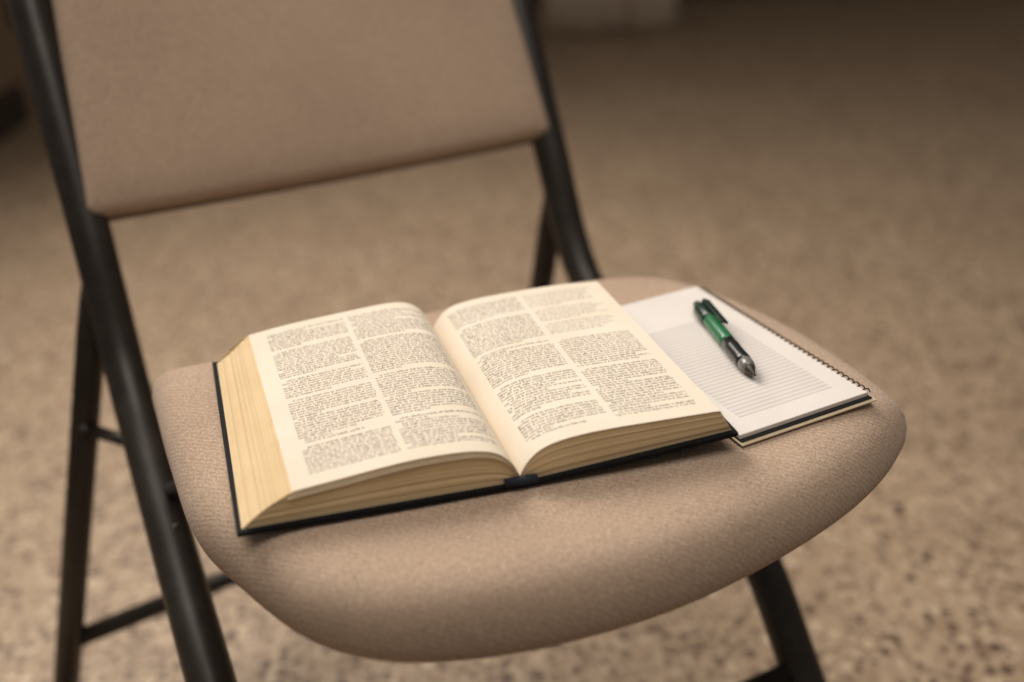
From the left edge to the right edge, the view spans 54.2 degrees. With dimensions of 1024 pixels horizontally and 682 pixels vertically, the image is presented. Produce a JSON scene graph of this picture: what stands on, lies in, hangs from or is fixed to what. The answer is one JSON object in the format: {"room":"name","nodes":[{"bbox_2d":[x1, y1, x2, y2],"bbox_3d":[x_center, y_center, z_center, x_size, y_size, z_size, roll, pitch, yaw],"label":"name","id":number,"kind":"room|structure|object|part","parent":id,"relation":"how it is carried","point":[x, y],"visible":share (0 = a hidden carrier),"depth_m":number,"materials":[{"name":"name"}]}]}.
{"room":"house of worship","nodes":[
{"label":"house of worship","id":0,"kind":"room"},
{"bbox_2d":[0,0,1023,681],"bbox_3d":[0.012,0.310,1.073,12.000,0.001,7.600,-2,28,0],"label":"floor","id":1,"kind":"structure","parent":0,"point":[847,174],"depth_m":1.88,"materials":[{"name":"carpet"}]},
{"bbox_2d":[0,0,30,140],"bbox_3d":[-1.893,-1.050,2.525,0.900,1.160,0.466,-2,28,0],"label":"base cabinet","id":2,"kind":"object","parent":1,"relation":"on","point":[14,111],"visible":1,"depth_m":2.86,"materials":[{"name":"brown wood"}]},
{"bbox_2d":[6,0,906,681],"bbox_3d":[-0.133,0.011,0.781,0.602,0.824,0.744,-15,31,-22],"label":"folding chair","id":3,"kind":"object","parent":1,"relation":"on","point":[143,107],"visible":0.76,"depth_m":0.81,"materials":[{"name":"beige fabric"}]},
{"bbox_3d":[-0.393,0.155,0.903,0.149,0.444,0.024,-19,32,-28],"label":"leg","id":4,"kind":"part","parent":3,"relation":"part of","materials":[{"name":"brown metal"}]},
{"bbox_3d":[-0.267,0.069,0.724,0.040,0.770,0.698,-15,31,-22],"label":"leg","id":5,"kind":"part","parent":3,"relation":"part of","materials":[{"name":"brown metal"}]},
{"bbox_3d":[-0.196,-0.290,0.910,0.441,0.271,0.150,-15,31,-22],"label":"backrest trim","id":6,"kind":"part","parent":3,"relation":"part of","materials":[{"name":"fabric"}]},
{"bbox_3d":[-0.193,-0.290,0.903,0.435,0.267,0.156,-15,31,-22],"label":"backrest","id":7,"kind":"part","parent":3,"relation":"part of","materials":[{"name":"beige fabric"}]},
{"bbox_2d":[212,281,737,536],"bbox_3d":[-0.038,0.026,0.619,0.295,0.030,0.201,-8,29,-11],"label":"open book","id":8,"kind":"object","parent":3,"relation":"on","point":[376,409],"visible":1,"depth_m":0.58,"materials":[{"name":"beige paper"}]},
{"bbox_3d":[0.015,0.053,0.652,0.441,0.048,0.344,-15,31,-22],"label":"seat","id":9,"kind":"part","parent":3,"relation":"part of","materials":[{"name":"beige fabric"}]},
{"bbox_3d":[0.018,0.028,1.110,0.091,0.441,0.024,7,30,17],"label":"leg","id":10,"kind":"part","parent":3,"relation":"part of","materials":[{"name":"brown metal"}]},
{"bbox_3d":[0.124,-0.035,0.889,0.033,0.770,0.698,-15,31,-22],"label":"leg","id":11,"kind":"part","parent":3,"relation":"part of","materials":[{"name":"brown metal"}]},
{"bbox_2d":[621,286,876,446],"bbox_3d":[0.137,0.009,0.665,0.102,0.007,0.183,-15,31,-22],"label":"spiral notepad","id":12,"kind":"object","parent":3,"relation":"on","point":[790,389],"visible":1,"depth_m":0.64,"materials":[{"name":"paper"}]},
{"bbox_2d":[693,298,755,375],"bbox_3d":[0.142,-0.004,0.669,0.012,0.015,0.104,-7,29,-9],"label":"ballpoint pen","id":13,"kind":"object","parent":12,"relation":"on","point":[705,311],"visible":1,"depth_m":0.67,"materials":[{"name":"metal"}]},
{"bbox_2d":[544,0,676,33],"bbox_3d":[0.335,-2.126,3.243,0.500,2.180,0.086,-2,28,0],"label":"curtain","id":14,"kind":"object","parent":1,"relation":"on","point":[581,16],"visible":1,"depth_m":3.73,"materials":[{"name":"beige fabric"}]},
{"bbox_3d":[-0.110,-2.739,3.807,12.000,2.800,0.100,-2,28,0],"label":"wall","id":15,"kind":"structure","parent":0,"visible":0},
{"bbox_2d":[5,0,543,25],"bbox_3d":[-0.061,-1.537,4.377,12.000,0.140,0.030,-2,28,0],"label":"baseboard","id":16,"kind":"structure","parent":15,"relation":"attached to","point":[535,2],"depth_m":4.39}
]}

